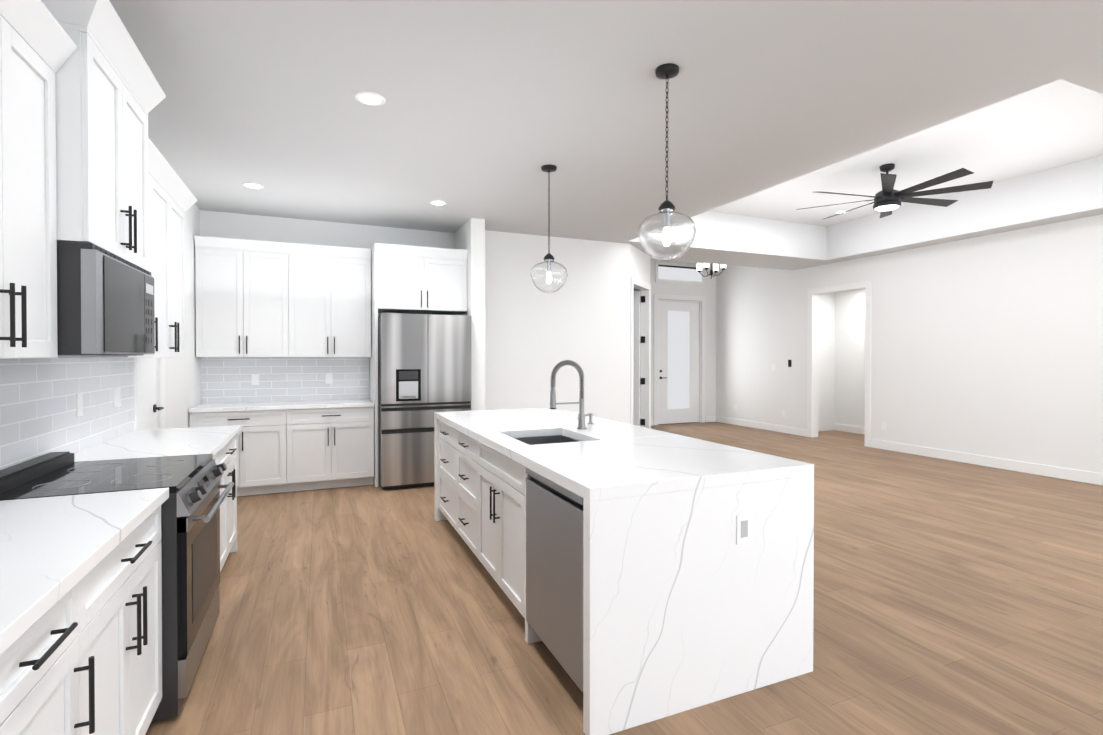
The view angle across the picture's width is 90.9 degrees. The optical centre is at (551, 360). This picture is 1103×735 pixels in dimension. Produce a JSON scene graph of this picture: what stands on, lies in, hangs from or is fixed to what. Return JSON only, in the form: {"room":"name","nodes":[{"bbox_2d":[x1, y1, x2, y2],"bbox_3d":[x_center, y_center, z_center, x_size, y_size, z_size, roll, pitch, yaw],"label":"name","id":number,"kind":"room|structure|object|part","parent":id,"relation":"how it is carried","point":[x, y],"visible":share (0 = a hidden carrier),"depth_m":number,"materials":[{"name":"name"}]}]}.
{"room":"kitchen","nodes":[
{"label":"kitchen","id":0,"kind":"room"},
{"bbox_2d":[109,0,1102,269],"bbox_3d":[1.860,-1.984,4.268,9.450,0.750,12.900,0,1,-23],"label":"ceiling","id":1,"kind":"structure","parent":0,"point":[781,112],"depth_m":3.59,"materials":[{"name":"grey paint"}]},
{"bbox_2d":[241,182,263,188],"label":"recessed light","id":2,"kind":"object","parent":1,"relation":"in","point":[246,184],"depth_m":4.97,"materials":[{"name":"white paint"}]},
{"bbox_2d":[354,91,385,105],"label":"recessed light","id":3,"kind":"object","parent":1,"relation":"in","point":[369,98],"depth_m":3.30,"materials":[{"name":"white paint"}]},
{"bbox_2d":[429,200,446,204],"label":"recessed light","id":4,"kind":"object","parent":1,"relation":"in","point":[434,202],"depth_m":5.52,"materials":[{"name":"white paint"}]},
{"bbox_2d":[530,165,567,292],"bbox_3d":[-0.021,-1.088,4.518,0.313,1.045,0.313,0,1,-23],"label":"pendant light","id":5,"kind":"object","parent":1,"relation":"hanging from","point":[548,274],"visible":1,"depth_m":4.43,"materials":[{"name":"clear glass"}]},
{"bbox_3d":[-0.021,-0.704,4.521,0.313,0.276,0.313,0,1,-23],"label":"lamp shade","id":6,"kind":"part","parent":5,"relation":"part of","materials":[{"name":"clear glass"}]},
{"bbox_2d":[638,63,695,260],"bbox_3d":[0.634,-1.075,2.981,0.313,1.045,0.313,0,1,-23],"label":"pendant light","id":7,"kind":"object","parent":1,"relation":"hanging from","point":[667,232],"visible":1,"depth_m":2.89,"materials":[{"name":"clear glass"}]},
{"bbox_3d":[0.634,-0.691,2.985,0.313,0.276,0.313,0,1,-23],"label":"lamp shade","id":8,"kind":"part","parent":7,"relation":"part of","materials":[{"name":"clear glass"}]},
{"bbox_2d":[697,263,725,278],"bbox_3d":[3.091,-1.937,10.500,0.449,0.690,0.449,0,0,-7],"label":"chandelier","id":9,"kind":"object","parent":1,"relation":"hanging from","point":[706,267],"visible":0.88,"depth_m":10.59,"materials":[{"name":"black metal"}]},
{"bbox_2d":[796,163,992,218],"bbox_3d":[3.738,-1.934,6.047,1.839,0.480,1.839,0,1,-23],"label":"ceiling fan","id":10,"kind":"object","parent":1,"relation":"hanging from","point":[888,199],"visible":1,"depth_m":5.88,"materials":[{"name":"black metal"}]},
{"bbox_2d":[145,422,1102,734],"bbox_3d":[2.412,1.419,4.532,10.650,0.060,12.900,0,1,-23],"label":"floor","id":11,"kind":"structure","parent":0,"point":[955,598],"depth_m":2.92,"materials":[{"name":"brown wood"}]},
{"bbox_2d":[0,653,7,734],"bbox_3d":[-1.214,0.982,0.635,0.612,0.880,0.580,0,1,-23],"label":"base cabinet","id":12,"kind":"object","parent":11,"relation":"on","point":[3,660],"depth_m":1.06,"materials":[{"name":"white wood"}]},
{"bbox_2d":[8,569,99,734],"bbox_3d":[-1.392,0.978,1.053,0.612,0.880,0.569,0,1,-23],"label":"base cabinet","id":13,"kind":"object","parent":11,"relation":"on","point":[80,614],"depth_m":1.28,"materials":[{"name":"white wood"}]},
{"bbox_2d":[0,451,233,721],"bbox_3d":[-1.866,0.919,2.365,0.760,0.975,0.771,0,1,-23],"label":"range","id":14,"kind":"object","parent":11,"relation":"on","point":[190,526],"visible":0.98,"depth_m":2.21,"materials":[{"name":"grey metal"}]},
{"bbox_2d":[96,501,164,734],"bbox_3d":[-1.621,0.973,1.591,0.612,0.880,0.837,0,1,-23],"label":"base cabinet","id":15,"kind":"object","parent":11,"relation":"on","point":[128,582],"depth_m":1.74,"materials":[{"name":"white wood"}]},
{"bbox_2d":[0,487,168,656],"bbox_3d":[-1.349,0.519,0.980,0.637,0.040,2.168,0,1,-23],"label":"countertop","id":16,"kind":"structure","parent":15,"relation":"on","point":[48,545],"depth_m":1.49,"materials":[{"name":"white stone"}]},
{"bbox_2d":[54,449,223,571],"bbox_3d":[-2.192,0.962,2.930,0.612,0.880,0.512,0,1,-23],"label":"base cabinet","id":17,"kind":"object","parent":11,"relation":"on","point":[219,458],"depth_m":3.42,"materials":[{"name":"white wood"}]},
{"bbox_2d":[224,433,237,562],"bbox_3d":[-2.415,0.958,3.454,0.612,0.880,0.867,0,1,-23],"label":"base cabinet","id":18,"kind":"object","parent":11,"relation":"on","point":[230,450],"depth_m":3.70,"materials":[{"name":"white wood"}]},
{"bbox_2d":[74,425,239,461],"bbox_3d":[-2.329,0.499,3.280,0.637,0.040,1.273,0,1,-23],"label":"countertop","id":19,"kind":"structure","parent":18,"relation":"on","point":[196,440],"depth_m":3.16,"materials":[{"name":"white stone"}]},
{"bbox_2d":[190,411,295,495],"bbox_3d":[-3.229,0.938,5.750,0.910,0.880,0.613,0,1,-23],"label":"base cabinet","id":20,"kind":"object","parent":11,"relation":"on","point":[286,446],"depth_m":5.55,"materials":[{"name":"white wood"}]},
{"bbox_2d":[296,407,373,490],"bbox_3d":[-2.495,0.936,6.063,0.924,0.880,0.613,0,1,-23],"label":"base cabinet","id":21,"kind":"object","parent":11,"relation":"on","point":[335,445],"depth_m":5.81,"materials":[{"name":"white wood"}]},
{"bbox_2d":[188,399,373,414],"bbox_3d":[-2.854,0.477,5.893,1.719,0.040,0.638,0,1,-23],"label":"countertop","id":22,"kind":"structure","parent":21,"relation":"on","point":[279,405],"depth_m":5.72,"materials":[{"name":"white stone"}]},
{"bbox_2d":[370,243,467,486],"bbox_3d":[-1.573,0.044,6.403,1.028,2.657,0.708,0,1,-23],"label":"tall cabinet","id":23,"kind":"object","parent":11,"relation":"on","point":[408,279],"visible":0.96,"depth_m":6.10,"materials":[{"name":"white wood"}]},
{"bbox_2d":[378,312,471,489],"bbox_3d":[-1.506,0.426,6.283,0.965,1.895,0.872,0,1,-23],"label":"refrigerator","id":24,"kind":"object","parent":11,"relation":"on","point":[424,367],"visible":0.85,"depth_m":5.85,"materials":[{"name":"grey metal"}]},
{"bbox_2d":[526,467,582,691],"bbox_3d":[0.321,0.965,2.535,0.711,0.882,0.623,0,1,-23],"label":"dishwasher","id":25,"kind":"object","parent":11,"relation":"on","point":[554,565],"visible":0.35,"depth_m":2.34,"materials":[{"name":"grey metal"}]},
{"bbox_2d":[434,412,813,734],"bbox_3d":[0.074,0.952,3.599,1.151,0.890,2.976,0,1,-23],"label":"kitchen island","id":26,"kind":"object","parent":11,"relation":"on","point":[689,603],"depth_m":2.28,"materials":[{"name":"white stone"}]},
{"bbox_2d":[585,413,593,423],"bbox_3d":[0.265,0.415,3.913,0.083,0.075,0.044,0,1,-23],"label":"soap dispenser","id":27,"kind":"object","parent":26,"relation":"on","point":[590,415],"visible":0.94,"depth_m":3.91,"materials":[{"name":"silver metal"}]},
{"bbox_2d":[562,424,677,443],"bbox_3d":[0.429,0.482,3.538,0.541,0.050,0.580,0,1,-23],"label":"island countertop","id":28,"kind":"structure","parent":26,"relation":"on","point":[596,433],"depth_m":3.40,"materials":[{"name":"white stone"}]},
{"bbox_2d":[514,435,579,444],"bbox_3d":[-0.026,0.675,3.346,0.490,0.328,0.620,0,1,-23],"label":"sink","id":29,"kind":"object","parent":28,"relation":"in","point":[545,440],"visible":0.12,"depth_m":3.64,"materials":[{"name":"silver metal"}]},
{"bbox_2d":[550,360,586,428],"bbox_3d":[0.106,0.224,3.618,0.264,0.463,0.088,0,1,-23],"label":"faucet","id":30,"kind":"object","parent":28,"relation":"on","point":[581,414],"visible":1,"depth_m":3.62,"materials":[{"name":"silver metal"}]},
{"bbox_2d":[736,514,750,543],"bbox_3d":[0.811,0.708,2.289,0.075,0.120,0.007,0,1,-23],"label":"electrical outlet plate","id":31,"kind":"object","parent":26,"relation":"attached to","point":[743,528],"depth_m":2.28,"materials":[{"name":"white plastic"}]},
{"bbox_2d":[158,204,1102,473],"bbox_3d":[2.412,-0.486,4.516,10.650,3.750,12.900,0,1,-23],"label":"wall","id":32,"kind":"structure","parent":0,"point":[990,346],"depth_m":7.22,"materials":[{"name":"white paint"}]},
{"bbox_2d":[0,0,23,358],"bbox_3d":[-1.717,-0.570,1.400,0.308,1.130,0.485,0,1,-23],"label":"upper cabinet","id":33,"kind":"object","parent":32,"relation":"attached to","point":[11,230],"depth_m":1.66,"materials":[{"name":"white wood"}]},
{"bbox_2d":[20,0,63,358],"bbox_3d":[-1.848,-0.573,1.708,0.308,1.130,0.425,0,1,-23],"label":"upper cabinet","id":34,"kind":"object","parent":32,"relation":"attached to","point":[39,46],"depth_m":1.86,"materials":[{"name":"white wood"}]},
{"bbox_2d":[0,358,134,469],"bbox_3d":[-2.025,0.253,1.740,0.005,0.519,4.360,0,1,-23],"label":"tile backsplash","id":35,"kind":"structure","parent":32,"relation":"attached to","point":[38,417],"depth_m":2.68,"materials":[{"name":"white tile"}]},
{"bbox_2d":[76,393,82,416],"bbox_3d":[-2.505,0.232,2.883,0.005,0.120,0.075,0,1,-23],"label":"electrical outlet plate","id":36,"kind":"object","parent":35,"relation":"attached to","point":[79,397],"depth_m":2.87,"materials":[{"name":"white plastic"}]},
{"bbox_2d":[113,387,120,407],"bbox_3d":[-2.733,0.228,3.417,0.005,0.120,0.120,0,1,-23],"label":"electrical outlet plate","id":37,"kind":"object","parent":35,"relation":"attached to","point":[116,391],"depth_m":3.41,"materials":[{"name":"white plastic"}]},
{"bbox_2d":[36,12,131,262],"bbox_3d":[-1.979,-0.837,2.128,0.398,0.790,0.444,0,1,-23],"label":"upper cabinet","id":38,"kind":"object","parent":32,"relation":"attached to","point":[82,96],"depth_m":2.05,"materials":[{"name":"white wood"}]},
{"bbox_2d":[57,241,154,355],"bbox_3d":[-2.031,-0.230,2.288,0.422,0.417,0.766,0,1,-23],"label":"over-the-range microwave","id":39,"kind":"object","parent":38,"relation":"attached to","point":[105,302],"visible":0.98,"depth_m":2.07,"materials":[{"name":"grey metal"}]},
{"bbox_2d":[64,156,159,357],"bbox_3d":[-2.327,-0.583,2.832,0.308,1.130,0.459,0,1,-23],"label":"upper cabinet","id":40,"kind":"object","parent":32,"relation":"attached to","point":[153,157],"depth_m":3.09,"materials":[{"name":"white wood"}]},
{"bbox_2d":[132,84,151,275],"bbox_3d":[-2.106,-0.839,2.427,0.398,0.790,0.445,0,1,-23],"label":"upper cabinet","id":41,"kind":"object","parent":32,"relation":"attached to","point":[141,144],"depth_m":2.62,"materials":[{"name":"white wood"}]},
{"bbox_2d":[134,358,164,429],"bbox_3d":[-3.016,0.115,4.083,0.020,2.555,0.740,0,1,-23],"label":"door frame","id":42,"kind":"structure","parent":32,"relation":"attached to","point":[137,361],"depth_m":3.82,"materials":[{"name":"white paint"}]},
{"bbox_2d":[141,358,163,429],"bbox_3d":[-3.056,0.165,4.066,0.173,2.456,0.542,0,1,-23],"label":"pantry door","id":43,"kind":"structure","parent":32,"relation":"in","point":[150,408],"depth_m":4.13,"materials":[{"name":"white paint"}]},
{"bbox_2d":[156,160,175,357],"bbox_3d":[-2.479,-0.586,3.189,0.308,1.130,0.554,0,1,-23],"label":"upper cabinet","id":44,"kind":"object","parent":32,"relation":"attached to","point":[165,186],"depth_m":3.37,"materials":[{"name":"white wood"}]},
{"bbox_2d":[176,184,187,356],"bbox_3d":[-2.638,-0.589,3.562,0.308,1.130,0.495,0,1,-23],"label":"upper cabinet","id":45,"kind":"object","parent":32,"relation":"attached to","point":[181,196],"depth_m":3.74,"materials":[{"name":"white wood"}]},
{"bbox_2d":[195,243,297,356],"bbox_3d":[-3.287,-0.613,5.885,0.920,1.140,0.308,0,1,-23],"label":"upper cabinet","id":46,"kind":"object","parent":32,"relation":"attached to","point":[258,298],"depth_m":5.74,"materials":[{"name":"white wood"}]},
{"bbox_2d":[252,374,258,384],"bbox_3d":[-3.298,0.205,6.046,0.075,0.120,0.005,0,1,-23],"label":"electrical outlet plate","id":47,"kind":"object","parent":32,"relation":"attached to","point":[255,377],"depth_m":6.04,"materials":[{"name":"white plastic"}]},
{"bbox_2d":[201,357,368,402],"bbox_3d":[-2.982,0.215,6.187,1.718,0.519,0.005,0,1,-23],"label":"tile backsplash","id":48,"kind":"structure","parent":32,"relation":"attached to","point":[223,379],"depth_m":6.16,"materials":[{"name":"white tile"}]},
{"bbox_2d":[326,373,332,383],"bbox_3d":[-2.599,0.203,6.344,0.075,0.120,0.005,0,1,-23],"label":"electrical outlet plate","id":49,"kind":"object","parent":32,"relation":"attached to","point":[329,376],"depth_m":6.34,"materials":[{"name":"white plastic"}]},
{"bbox_2d":[294,251,370,356],"bbox_3d":[-2.553,-0.616,6.197,0.914,1.140,0.308,0,1,-23],"label":"upper cabinet","id":50,"kind":"object","parent":32,"relation":"attached to","point":[333,292],"depth_m":6.08,"materials":[{"name":"white wood"}]},
{"bbox_2d":[633,291,644,425],"bbox_3d":[1.052,0.123,8.636,0.885,2.438,0.048,0,1,25],"label":"angled door","id":51,"kind":"structure","parent":32,"relation":"in","point":[636,399],"depth_m":8.47,"materials":[{"name":"white paint"}]},
{"bbox_2d":[630,276,677,428],"bbox_3d":[1.334,0.081,8.074,0.770,2.555,0.677,0,1,-23],"label":"door frame","id":52,"kind":"structure","parent":32,"relation":"attached to","point":[633,280],"depth_m":8.45,"materials":[{"name":"white paint"}]},
{"bbox_2d":[658,299,700,423],"bbox_3d":[2.702,0.021,11.531,1.112,2.616,0.148,0,1,-23],"label":"entry door","id":53,"kind":"structure","parent":32,"relation":"in","point":[679,361],"depth_m":11.54,"materials":[{"name":"white paint"}]},
{"bbox_2d":[655,261,703,284],"bbox_3d":[2.721,-1.850,11.470,1.240,0.420,0.024,0,1,-23],"label":"window","id":54,"kind":"structure","parent":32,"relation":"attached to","point":[668,272],"depth_m":11.45,"materials":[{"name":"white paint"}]},
{"bbox_2d":[678,296,704,422],"bbox_3d":[2.720,-0.028,11.488,1.310,2.715,0.019,0,1,-23],"label":"door frame","id":55,"kind":"structure","parent":32,"relation":"attached to","point":[691,298],"depth_m":11.71,"materials":[{"name":"white paint"}]},
{"bbox_2d":[714,416,806,436],"bbox_3d":[4.065,1.271,10.761,0.022,0.130,2.429,0,1,-23],"label":"baseboard","id":56,"kind":"structure","parent":32,"relation":"attached to","point":[765,426],"depth_m":10.59,"materials":[{"name":"white paint"}]},
{"bbox_2d":[807,281,871,446],"bbox_3d":[4.780,0.043,9.078,0.020,2.615,1.200,0,1,-23],"label":"door frame","id":57,"kind":"structure","parent":32,"relation":"attached to","point":[867,285],"depth_m":8.69,"materials":[{"name":"white paint"}]},
{"bbox_2d":[834,423,864,433],"bbox_3d":[5.890,1.281,9.546,0.015,0.130,2.100,0,1,-23],"label":"baseboard","id":58,"kind":"structure","parent":32,"relation":"attached to","point":[839,427],"depth_m":10.20,"materials":[{"name":"white paint"}]},
{"bbox_2d":[871,439,1102,485],"bbox_3d":[6.765,1.324,4.425,0.022,0.130,8.929,0,1,-23],"label":"baseboard","id":59,"kind":"structure","parent":32,"relation":"attached to","point":[1058,472],"depth_m":6.93,"materials":[{"name":"white paint"}]}
]}

